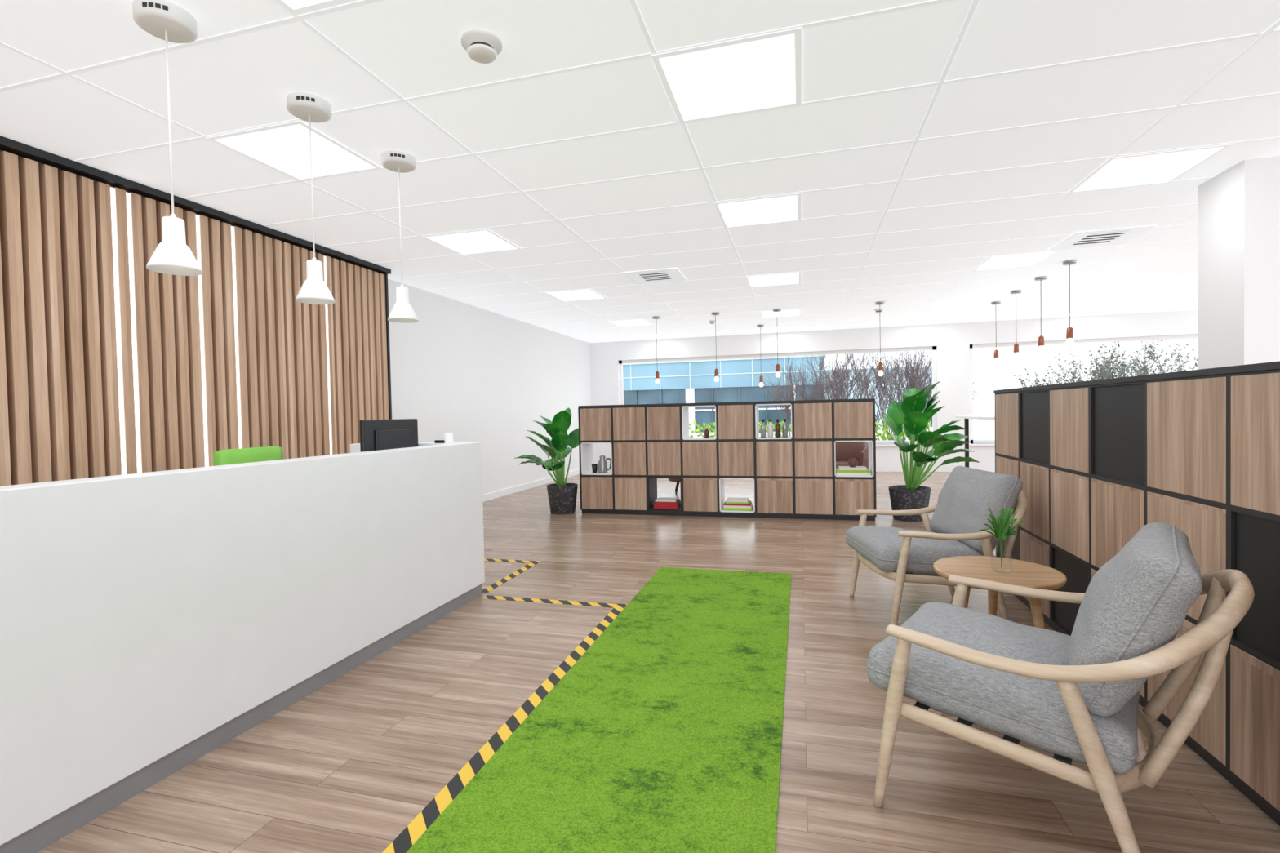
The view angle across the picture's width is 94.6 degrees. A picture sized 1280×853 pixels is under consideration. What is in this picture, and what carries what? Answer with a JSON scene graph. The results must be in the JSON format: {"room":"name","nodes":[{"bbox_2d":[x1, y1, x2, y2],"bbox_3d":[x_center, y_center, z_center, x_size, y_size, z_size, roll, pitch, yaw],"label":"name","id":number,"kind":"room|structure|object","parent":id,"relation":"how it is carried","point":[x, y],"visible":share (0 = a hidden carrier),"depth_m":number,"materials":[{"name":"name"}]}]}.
{"room":"lobby","nodes":[
{"label":"lobby","id":0,"kind":"room"},
{"bbox_2d":[387,279,591,495],"bbox_3d":[-3.525,-0.212,4.947,0.200,2.890,17.700,-1,1,15],"label":"wall","id":1,"kind":"structure","parent":0,"point":[474,374],"depth_m":9.01,"materials":[{"name":"white paint"}]},
{"bbox_2d":[0,135,391,486],"bbox_3d":[-4.147,-0.124,1.656,0.330,2.886,10.020,-1,1,15],"label":"wall","id":2,"kind":"structure","parent":1,"relation":"attached to","point":[111,365],"depth_m":4.08,"materials":[{"name":"brown wood"}]},
{"bbox_2d":[482,469,579,502],"bbox_3d":[-1.998,1.039,10.061,0.015,0.100,7.100,-1,1,15],"label":"trim","id":3,"kind":"structure","parent":1,"relation":"attached to","point":[498,494],"depth_m":10.00,"materials":[{"name":"white paint"}]},
{"bbox_2d":[0,0,1279,342],"bbox_3d":[3.139,-1.833,3.241,14.200,0.150,18.000,-1,1,15],"label":"ceiling","id":4,"kind":"structure","parent":0,"point":[415,47],"depth_m":3.44,"materials":[{"name":"tile"}]},
{"bbox_2d":[132,0,203,275],"bbox_3d":[-1.872,-1.129,2.355,0.200,1.010,0.200,-1,1,15],"label":"pendant lamp","id":5,"kind":"object","parent":4,"relation":"hanging from","point":[163,20],"visible":1,"depth_m":2.33,"materials":[{"name":"white paint"}]},
{"bbox_2d":[205,120,382,181],"bbox_3d":[-2.064,-1.653,3.586,0.656,0.009,0.656,-1,1,15],"label":"ceiling light panel","id":6,"kind":"object","parent":4,"relation":"in","point":[283,148],"depth_m":3.54,"materials":[{"name":"white plastic"}]},
{"bbox_2d":[286,92,335,304],"bbox_3d":[-1.678,-1.148,3.028,0.200,1.010,0.200,-1,1,15],"label":"pendant lamp","id":7,"kind":"object","parent":4,"relation":"hanging from","point":[310,108],"visible":1,"depth_m":3.00,"materials":[{"name":"white paint"}]},
{"bbox_2d":[273,0,356,15],"bbox_3d":[-1.150,-1.636,1.952,0.656,0.009,0.656,-1,1,15],"label":"ceiling light panel","id":8,"kind":"object","parent":4,"relation":"in","point":[295,7],"depth_m":2.29,"materials":[{"name":"white plastic"}]},
{"bbox_2d":[381,150,418,323],"bbox_3d":[-1.490,-1.166,3.681,0.200,1.010,0.200,-1,1,15],"label":"pendant lamp","id":9,"kind":"object","parent":4,"relation":"hanging from","point":[396,161],"visible":1,"depth_m":3.65,"materials":[{"name":"white paint"}]},
{"bbox_2d":[421,228,521,255],"bbox_3d":[-1.544,-1.706,5.492,0.656,0.009,0.656,-1,1,15],"label":"ceiling light panel","id":10,"kind":"object","parent":4,"relation":"in","point":[480,241],"depth_m":5.45,"materials":[{"name":"white plastic"}]},
{"bbox_2d":[461,29,502,63],"bbox_3d":[-0.684,-1.630,2.557,0.172,0.066,0.172,-1,1,15],"label":"smoke detector","id":11,"kind":"object","parent":4,"relation":"attached to","point":[482,46],"visible":1,"depth_m":2.52,"materials":[{"name":"white paint"}]},
{"bbox_2d":[543,288,606,301],"bbox_3d":[-0.861,-1.776,8.000,0.656,0.009,0.656,-1,1,15],"label":"ceiling light panel","id":12,"kind":"object","parent":4,"relation":"in","point":[580,294],"depth_m":7.96,"materials":[{"name":"white plastic"}]},
{"bbox_2d":[607,319,653,326],"bbox_3d":[-0.170,-1.847,10.531,0.656,0.009,0.656,-1,1,15],"label":"ceiling light panel","id":13,"kind":"object","parent":4,"relation":"in","point":[632,322],"depth_m":10.49,"materials":[{"name":"white plastic"}]},
{"bbox_2d":[0,0,1279,342],"bbox_3d":[3.101,-1.753,3.098,13.600,0.006,17.700,-1,1,15],"label":"grid","id":14,"kind":"object","parent":4,"relation":"attached to","point":[300,18],"depth_m":3.59,"materials":[{"name":"white metal"}]},
{"bbox_2d":[622,267,686,284],"bbox_3d":[0.183,-1.775,6.993,0.640,0.010,0.640,-1,1,15],"label":"ceiling air vent","id":15,"kind":"object","parent":4,"relation":"in","point":[673,274],"depth_m":6.95,"materials":[{"name":"white metal"}]},
{"bbox_2d":[637,333,674,338],"bbox_3d":[0.345,-1.900,12.422,0.656,0.009,0.656,-1,1,15],"label":"ceiling light panel","id":16,"kind":"object","parent":4,"relation":"in","point":[664,335],"depth_m":12.37,"materials":[{"name":"white plastic"}]},
{"bbox_2d":[652,315,660,383],"bbox_3d":[0.284,-1.282,9.955,0.130,1.130,0.130,-1,1,15],"label":"pendant lamp","id":17,"kind":"object","parent":4,"relation":"hanging from","point":[657,375],"visible":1,"depth_m":9.94,"materials":[{"name":"metal"}]},
{"bbox_2d":[708,320,715,324],"bbox_3d":[1.281,-1.847,10.486,0.115,0.066,0.115,-1,1,15],"label":"smoke detector","id":18,"kind":"object","parent":4,"relation":"attached to","point":[712,322],"visible":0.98,"depth_m":10.45,"materials":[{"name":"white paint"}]},
{"bbox_2d":[711,311,719,382],"bbox_3d":[1.246,-1.296,9.682,0.130,1.130,0.130,-1,1,15],"label":"pendant lamp","id":19,"kind":"object","parent":4,"relation":"hanging from","point":[714,313],"visible":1,"depth_m":9.66,"materials":[{"name":"metal"}]},
{"bbox_2d":[650,26,801,124],"bbox_3d":[0.452,-1.690,2.899,0.656,0.009,0.656,-1,1,15],"label":"ceiling light panel","id":20,"kind":"object","parent":4,"relation":"in","point":[761,73],"depth_m":2.84,"materials":[{"name":"white plastic"}]},
{"bbox_2d":[713,192,801,228],"bbox_3d":[0.972,-1.743,4.806,0.656,0.009,0.656,-1,1,15],"label":"ceiling light panel","id":21,"kind":"object","parent":4,"relation":"in","point":[788,207],"depth_m":4.76,"materials":[{"name":"white plastic"}]},
{"bbox_2d":[756,324,764,386],"bbox_3d":[2.282,-1.331,11.161,0.130,1.170,0.130,-1,1,15],"label":"pendant lamp","id":22,"kind":"object","parent":4,"relation":"hanging from","point":[761,379],"visible":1,"depth_m":11.15,"materials":[{"name":"metal"}]},
{"bbox_2d":[744,271,801,287],"bbox_3d":[1.655,-1.813,7.313,0.656,0.009,0.656,-1,1,15],"label":"ceiling light panel","id":23,"kind":"object","parent":4,"relation":"in","point":[793,277],"depth_m":7.27,"materials":[{"name":"white plastic"}]},
{"bbox_2d":[773,308,781,377],"bbox_3d":[2.204,-1.332,9.472,0.130,1.090,0.130,-1,1,15],"label":"pendant lamp","id":24,"kind":"object","parent":4,"relation":"hanging from","point":[777,366],"visible":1,"depth_m":9.46,"materials":[{"name":"metal"}]},
{"bbox_2d":[759,308,801,317],"bbox_3d":[2.345,-1.884,9.844,0.656,0.009,0.656,-1,1,15],"label":"ceiling light panel","id":25,"kind":"object","parent":4,"relation":"in","point":[797,312],"depth_m":9.81,"materials":[{"name":"white plastic"}]},
{"bbox_2d":[766,325,800,332],"bbox_3d":[2.861,-1.937,11.735,0.656,0.009,0.656,-1,1,15],"label":"ceiling light panel","id":26,"kind":"object","parent":4,"relation":"in","point":[793,327],"depth_m":11.68,"materials":[{"name":"white plastic"}]},
{"bbox_2d":[874,308,883,313],"bbox_3d":[3.907,-1.884,9.666,0.138,0.066,0.138,-1,1,15],"label":"smoke detector","id":27,"kind":"object","parent":4,"relation":"attached to","point":[877,310],"visible":1,"depth_m":9.62,"materials":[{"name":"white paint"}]},
{"bbox_2d":[875,301,884,376],"bbox_3d":[3.667,-1.332,9.021,0.130,1.130,0.130,-1,1,15],"label":"pendant lamp","id":28,"kind":"object","parent":4,"relation":"hanging from","point":[880,373],"visible":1,"depth_m":9.01,"materials":[{"name":"metal"}]},
{"bbox_2d":[906,316,951,324],"bbox_3d":[5.384,-1.974,11.046,0.656,0.009,0.656,-1,1,15],"label":"ceiling light panel","id":29,"kind":"object","parent":4,"relation":"in","point":[935,320],"depth_m":11.00,"materials":[{"name":"white plastic"}]},
{"bbox_2d":[926,297,983,307],"bbox_3d":[4.869,-1.921,9.155,0.656,0.009,0.656,-1,1,15],"label":"ceiling light panel","id":30,"kind":"object","parent":4,"relation":"in","point":[962,301],"depth_m":9.11,"materials":[{"name":"white plastic"}]},
{"bbox_2d":[991,301,1000,364],"bbox_3d":[5.554,-1.461,9.218,0.130,0.960,0.130,-1,1,15],"label":"pendant lamp","id":31,"kind":"object","parent":4,"relation":"hanging from","point":[996,360],"visible":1,"depth_m":9.20,"materials":[{"name":"metal"}]},
{"bbox_2d":[972,250,1058,271],"bbox_3d":[4.179,-1.851,6.624,0.656,0.009,0.656,-1,1,15],"label":"ceiling light panel","id":32,"kind":"object","parent":4,"relation":"in","point":[1026,260],"depth_m":6.58,"materials":[{"name":"white plastic"}]},
{"bbox_2d":[1010,289,1021,359],"bbox_3d":[5.320,-1.437,8.360,0.130,0.960,0.130,-1,1,15],"label":"pendant lamp","id":33,"kind":"object","parent":4,"relation":"hanging from","point":[1016,355],"visible":1,"depth_m":8.35,"materials":[{"name":"metal"}]},
{"bbox_2d":[1034,275,1047,352],"bbox_3d":[5.083,-1.413,7.492,0.130,0.960,0.130,-1,1,15],"label":"pendant lamp","id":34,"kind":"object","parent":4,"relation":"hanging from","point":[1041,348],"visible":1,"depth_m":7.47,"materials":[{"name":"metal"}]},
{"bbox_2d":[1062,259,1076,346],"bbox_3d":[4.865,-1.390,6.691,0.130,0.960,0.130,-1,1,15],"label":"pendant lamp","id":35,"kind":"object","parent":4,"relation":"hanging from","point":[1069,331],"visible":1,"depth_m":6.68,"materials":[{"name":"metal"}]},
{"bbox_2d":[1062,306,1124,315],"bbox_3d":[7.924,-2.011,10.352,0.656,0.009,0.656,-1,1,15],"label":"ceiling light panel","id":36,"kind":"object","parent":4,"relation":"in","point":[1092,311],"depth_m":10.30,"materials":[{"name":"white plastic"}]},
{"bbox_2d":[1048,225,1156,250],"bbox_3d":[4.484,-1.837,5.777,0.640,0.010,0.640,-1,1,15],"label":"ceiling air vent","id":37,"kind":"object","parent":4,"relation":"in","point":[1113,236],"depth_m":5.74,"materials":[{"name":"white metal"}]},
{"bbox_2d":[1066,143,1232,193],"bbox_3d":[3.495,-1.781,4.116,0.656,0.009,0.656,-1,1,15],"label":"ceiling light panel","id":38,"kind":"object","parent":4,"relation":"in","point":[1166,166],"depth_m":4.07,"materials":[{"name":"white plastic"}]},
{"bbox_2d":[1119,283,1198,295],"bbox_3d":[7.408,-1.959,8.462,0.656,0.009,0.656,-1,1,15],"label":"ceiling light panel","id":39,"kind":"object","parent":4,"relation":"in","point":[1164,288],"depth_m":8.42,"materials":[{"name":"white plastic"}]},
{"bbox_2d":[1261,18,1279,35],"bbox_3d":[2.976,-1.727,2.210,0.656,0.009,0.656,-1,1,15],"label":"ceiling light panel","id":40,"kind":"object","parent":4,"relation":"in","point":[1275,28],"depth_m":2.57,"materials":[{"name":"white plastic"}]},
{"bbox_2d":[36,470,1279,852],"bbox_3d":[3.201,1.181,3.308,14.200,0.100,18.000,-1,1,15],"label":"floor","id":41,"kind":"structure","parent":0,"point":[347,766],"depth_m":2.31,"materials":[{"name":"brown wood"}]},
{"bbox_2d":[0,441,484,852],"bbox_3d":[-2.174,0.721,2.251,1.000,1.090,4.360,-1,1,15],"label":"reception desk","id":42,"kind":"object","parent":41,"relation":"on","point":[150,621],"visible":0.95,"depth_m":2.20,"materials":[{"name":"laminate"}]},
{"bbox_2d":[359,418,417,452],"bbox_3d":[-1.634,0.194,3.914,0.220,0.484,0.540,-1,1,15],"label":"computer monitor","id":43,"kind":"object","parent":42,"relation":"on","point":[375,434],"visible":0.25,"depth_m":3.85,"materials":[{"name":"black plastic"}]},
{"bbox_2d":[434,432,453,443],"bbox_3d":[-1.393,0.081,4.198,0.100,0.070,0.080,-1,1,15],"label":"desk telephone","id":44,"kind":"object","parent":42,"relation":"on","point":[448,437],"visible":1,"depth_m":4.17,"materials":[{"name":"white paint"}]},
{"bbox_2d":[213,445,283,466],"bbox_3d":[-2.169,0.681,3.565,0.622,1.110,0.593,-1,1,15],"label":"office chair","id":45,"kind":"object","parent":41,"relation":"on","point":[239,455],"visible":0.11,"depth_m":3.57,"materials":[{"name":"green"}]},
{"bbox_2d":[382,558,627,852],"bbox_3d":[-0.769,1.236,2.246,1.415,0.002,6.146,-1,1,-1],"label":"tape","id":46,"kind":"object","parent":41,"relation":"on","point":[419,825],"visible":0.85,"depth_m":2.41,"materials":[{"name":"yellow plastic"}]},
{"bbox_2d":[514,407,578,514],"bbox_3d":[-1.194,0.439,7.746,0.842,1.368,0.992,-1,1,26],"label":"potted plant","id":47,"kind":"object","parent":41,"relation":"on","point":[562,495],"visible":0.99,"depth_m":7.58,"materials":[{"name":"green plant"}]},
{"bbox_2d":[405,567,791,852],"bbox_3d":[-0.102,1.227,1.866,1.035,0.009,5.880,-1,1,15],"label":"rug","id":48,"kind":"object","parent":41,"relation":"on","point":[664,735],"visible":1,"depth_m":2.25,"materials":[{"name":"carpet"}]},
{"bbox_2d":[668,478,679,494],"bbox_3d":[0.757,0.658,9.382,0.739,0.783,0.679,-1,1,15],"label":"tub chair","id":49,"kind":"object","parent":41,"relation":"on","point":[677,480],"visible":0.1,"depth_m":9.18,"materials":[{"name":"brown wood"}]},
{"bbox_2d":[577,398,876,520],"bbox_3d":[0.991,0.396,7.308,3.552,1.382,0.425,-1,1,15],"label":"cube shelving unit","id":50,"kind":"object","parent":41,"relation":"on","point":[794,477],"visible":0.99,"depth_m":7.07,"materials":[{"name":"brown wood"}]},
{"bbox_2d":[591,463,597,472],"bbox_3d":[-0.591,0.546,7.714,0.080,0.110,0.080,-1,1,15],"label":"ceramic cup","id":51,"kind":"object","parent":50,"relation":"on","point":[594,466],"visible":1,"depth_m":7.69,"materials":[{"name":"black ceramic"}]},
{"bbox_2d":[598,455,611,473],"bbox_3d":[-0.469,0.487,7.668,0.169,0.225,0.124,0,2,44],"label":"jug","id":52,"kind":"object","parent":50,"relation":"on","point":[602,465],"visible":1,"depth_m":7.64,"materials":[{"name":"metal"}]},
{"bbox_2d":[653,497,680,509],"bbox_3d":[0.348,0.968,7.459,0.304,0.112,0.222,-1,1,15],"label":"book stack","id":53,"kind":"object","parent":50,"relation":"in","point":[663,503],"visible":0.95,"depth_m":7.36,"materials":[{"name":"paper"}]},
{"bbox_2d":[704,426,709,438],"bbox_3d":[0.823,0.074,7.285,0.060,0.140,0.060,-1,1,15],"label":"glass bottle","id":54,"kind":"object","parent":50,"relation":"in","point":[706,431],"visible":1,"depth_m":7.26,"materials":[{"name":"brown glass"}]},
{"bbox_2d":[723,497,753,511],"bbox_3d":[1.205,0.948,7.224,0.340,0.127,0.222,-1,1,15],"label":"book stack","id":55,"kind":"object","parent":50,"relation":"in","point":[733,504],"visible":1,"depth_m":7.13,"materials":[{"name":"paper"}]},
{"bbox_2d":[760,419,765,437],"bbox_3d":[1.481,0.025,7.104,0.064,0.220,0.064,-1,1,15],"label":"glass bottle","id":56,"kind":"object","parent":50,"relation":"in","point":[762,425],"visible":0.99,"depth_m":7.08,"materials":[{"name":"glass"}]},
{"bbox_2d":[767,419,773,437],"bbox_3d":[1.563,0.024,7.082,0.064,0.220,0.064,-1,1,15],"label":"glass bottle","id":57,"kind":"object","parent":50,"relation":"in","point":[770,428],"visible":0.94,"depth_m":7.06,"materials":[{"name":"glass"}]},
{"bbox_2d":[774,418,780,437],"bbox_3d":[1.645,0.022,7.059,0.064,0.220,0.064,-1,1,15],"label":"glass bottle","id":58,"kind":"object","parent":50,"relation":"in","point":[777,428],"visible":0.94,"depth_m":7.04,"materials":[{"name":"brown glass"}]},
{"bbox_2d":[782,418,787,437],"bbox_3d":[1.727,0.021,7.037,0.064,0.220,0.064,-1,1,15],"label":"glass bottle","id":59,"kind":"object","parent":50,"relation":"in","point":[784,427],"visible":0.98,"depth_m":7.01,"materials":[{"name":"glass"}]},
{"bbox_2d":[835,466,871,475],"bbox_3d":[2.472,0.513,6.867,0.380,0.086,0.222,-1,1,15],"label":"book stack","id":60,"kind":"object","parent":50,"relation":"in","point":[841,470],"visible":0.91,"depth_m":6.77,"materials":[{"name":"paper"}]},
{"bbox_2d":[848,457,857,466],"bbox_3d":[2.471,0.415,6.866,0.110,0.110,0.110,-1,1,15],"label":"ornament","id":61,"kind":"object","parent":60,"relation":"on","point":[852,462],"visible":1,"depth_m":6.83,"materials":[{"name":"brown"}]},
{"bbox_2d":[835,441,868,468],"bbox_3d":[3.213,0.610,9.230,0.740,0.783,0.680,-1,1,15],"label":"tub chair","id":62,"kind":"object","parent":41,"relation":"on","point":[844,451],"visible":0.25,"depth_m":9.37,"materials":[{"name":"pink fabric"}]},
{"bbox_2d":[883,381,978,521],"bbox_3d":[3.284,0.275,6.623,0.944,1.559,1.249,-1,1,15],"label":"potted plant","id":63,"kind":"object","parent":41,"relation":"on","point":[913,412],"visible":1,"depth_m":6.57,"materials":[{"name":"green plant"}]},
{"bbox_2d":[845,466,1027,625],"bbox_3d":[1.812,0.712,3.615,0.925,0.888,0.845,-1,1,3],"label":"lounge armchair","id":64,"kind":"object","parent":41,"relation":"on","point":[961,511],"visible":0.82,"depth_m":3.37,"materials":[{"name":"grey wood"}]},
{"bbox_2d":[955,414,995,467],"bbox_3d":[5.266,0.422,8.063,0.900,1.120,3.700,-1,1,15],"label":"bar table","id":65,"kind":"object","parent":41,"relation":"on","point":[966,418],"visible":0.23,"depth_m":9.62,"materials":[{"name":"white paint"}]},
{"bbox_2d":[933,555,1066,628],"bbox_3d":[1.680,0.923,2.782,0.536,0.505,0.536,-1,1,15],"label":"side table","id":66,"kind":"object","parent":41,"relation":"on","point":[1023,573],"visible":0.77,"depth_m":2.75,"materials":[{"name":"brown wood"}]},
{"bbox_3d":[1.683,0.596,2.751,0.084,0.160,0.084,-1,1,15],"label":"glass vase","id":67,"kind":"object","parent":66,"relation":"on","visible":0},
{"bbox_2d":[979,507,1024,568],"bbox_3d":[1.700,0.519,2.753,0.157,0.279,0.158,-1,1,-10],"label":"fern sprig","id":68,"kind":"object","parent":67,"relation":"in","point":[1002,530],"visible":1,"depth_m":2.75,"materials":[{"name":"green plant"}]},
{"bbox_2d":[866,522,1254,852],"bbox_3d":[1.295,0.761,1.892,0.925,0.888,0.845,0,2,41],"label":"lounge armchair","id":69,"kind":"object","parent":41,"relation":"on","point":[1076,696],"visible":1,"depth_m":1.63,"materials":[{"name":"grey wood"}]},
{"bbox_2d":[993,361,1279,826],"bbox_3d":[2.013,0.506,1.415,0.456,1.382,5.784,-1,1,15],"label":"storage cabinet","id":70,"kind":"object","parent":41,"relation":"on","point":[1098,462],"visible":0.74,"depth_m":2.14,"materials":[{"name":"brown wood"}]},
{"bbox_2d":[590,310,1198,472],"bbox_3d":[5.491,-0.551,11.786,13.600,2.890,0.250,-1,1,15],"label":"wall","id":71,"kind":"structure","parent":0,"point":[953,341],"depth_m":11.56,"materials":[{"name":"white paint"}]},
{"bbox_2d":[618,346,937,446],"bbox_3d":[2.685,-0.553,12.462,6.590,1.960,0.200,-1,1,15],"label":"window","id":72,"kind":"structure","parent":71,"relation":"in","point":[888,442],"depth_m":12.20,"materials":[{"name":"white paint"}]},
{"bbox_2d":[968,333,1198,445],"bbox_3d":[8.627,-0.640,10.840,4.710,1.960,0.200,-1,1,15],"label":"window","id":73,"kind":"structure","parent":71,"relation":"in","point":[988,442],"depth_m":11.19,"materials":[{"name":"white paint"}]},
{"bbox_2d":[1198,155,1279,369],"bbox_3d":[4.834,-0.366,4.053,1.400,2.890,0.480,-1,1,15],"label":"pillar","id":74,"kind":"structure","parent":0,"point":[1239,207],"depth_m":4.03,"materials":[{"name":"white paint"}]},
{"label":"outside","id":75,"kind":"structure","parent":0,"visible":0},
{"bbox_2d":[688,418,995,440],"bbox_3d":[3.975,1.076,14.499,120.000,0.180,150.000,-1,1,15],"label":"ground","id":76,"kind":"structure","parent":75,"point":[983,429],"depth_m":35.11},
{"bbox_2d":[622,355,932,432],"bbox_3d":[6.727,-2.349,46.782,32.600,5.120,14.100,-1,1,15],"label":"office building","id":77,"kind":"structure","parent":76,"relation":"on","point":[683,381],"depth_m":40.17,"materials":[{"name":"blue glass"}]},
{"bbox_2d":[762,363,827,436],"bbox_3d":[4.876,-0.539,18.120,1.844,2.927,2.917,-1,1,26],"label":"bare shrub","id":78,"kind":"object","parent":76,"relation":"on","point":[787,409],"visible":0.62,"depth_m":17.99,"materials":[{"name":"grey plant"}]},
{"bbox_2d":[688,417,932,440],"bbox_3d":[1.171,0.455,15.709,12.175,1.206,1.097,-1,1,15],"label":"hedge","id":79,"kind":"object","parent":76,"relation":"on","point":[883,437],"visible":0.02,"depth_m":14.79,"materials":[{"name":"green plant"}]},
{"bbox_2d":[770,353,874,400],"bbox_3d":[5.370,-0.961,17.403,3.103,3.782,2.957,-1,1,15],"label":"bare shrub","id":80,"kind":"object","parent":76,"relation":"on","point":[790,368],"visible":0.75,"depth_m":17.66,"materials":[{"name":"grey plant"}]},
{"bbox_2d":[783,352,879,400],"bbox_3d":[6.706,-1.134,19.457,2.308,3.981,3.592,-2,1,-30],"label":"bare shrub","id":81,"kind":"object","parent":76,"relation":"on","point":[844,359],"visible":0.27,"depth_m":19.54,"materials":[{"name":"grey plant"}]},
{"bbox_2d":[804,352,900,399],"bbox_3d":[6.309,-1.056,17.567,2.918,3.922,3.246,-1,1,21],"label":"bare shrub","id":82,"kind":"object","parent":76,"relation":"on","point":[860,392],"visible":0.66,"depth_m":17.54,"materials":[{"name":"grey plant"}]},
{"bbox_2d":[837,351,932,440],"bbox_3d":[7.055,-0.988,17.333,3.141,3.769,3.798,-1,1,-7],"label":"bare shrub","id":83,"kind":"object","parent":76,"relation":"on","point":[860,379],"visible":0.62,"depth_m":16.91,"materials":[{"name":"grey plant"}]},
{"bbox_2d":[859,350,932,439],"bbox_3d":[8.320,-1.193,19.318,3.631,4.035,2.867,-2,1,-20],"label":"bare shrub","id":84,"kind":"object","parent":76,"relation":"on","point":[887,432],"visible":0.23,"depth_m":19.13,"materials":[{"name":"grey plant"}]},
{"bbox_2d":[866,350,932,438],"bbox_3d":[7.985,-0.950,16.911,2.870,3.670,3.228,-1,1,9],"label":"bare shrub","id":85,"kind":"object","parent":76,"relation":"on","point":[908,362],"visible":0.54,"depth_m":16.61,"materials":[{"name":"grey plant"}]},
{"bbox_2d":[894,351,987,426],"bbox_3d":[8.918,-0.750,17.757,3.056,3.196,2.326,-2,1,-15],"label":"bare shrub","id":86,"kind":"object","parent":76,"relation":"on","point":[905,351],"visible":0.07,"depth_m":17.57,"materials":[{"name":"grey plant"}]},
{"bbox_2d":[1013,364,1076,387],"bbox_3d":[12.466,-0.567,18.364,2.091,2.655,1.835,-1,1,6],"label":"leafy shrub","id":87,"kind":"object","parent":76,"relation":"on","point":[1020,380],"visible":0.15,"depth_m":18.13,"materials":[{"name":"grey plant"}]},
{"bbox_2d":[1044,344,1135,383],"bbox_3d":[13.255,-0.886,17.146,2.435,3.313,2.080,0,1,32],"label":"leafy shrub","id":88,"kind":"object","parent":76,"relation":"on","point":[1073,376],"visible":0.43,"depth_m":17.05,"materials":[{"name":"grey plant"}]},
{"bbox_2d":[1082,340,1167,380],"bbox_3d":[14.151,-1.205,17.411,1.996,3.903,2.979,-1,1,1],"label":"leafy shrub","id":89,"kind":"object","parent":76,"relation":"on","point":[1122,363],"visible":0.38,"depth_m":16.86,"materials":[{"name":"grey plant"}]},
{"bbox_2d":[1092,338,1198,379],"bbox_3d":[14.661,-1.143,16.410,2.957,3.801,3.166,-2,1,-18],"label":"leafy shrub","id":90,"kind":"object","parent":76,"relation":"on","point":[1151,353],"visible":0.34,"depth_m":16.37,"materials":[{"name":"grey plant"}]}
]}

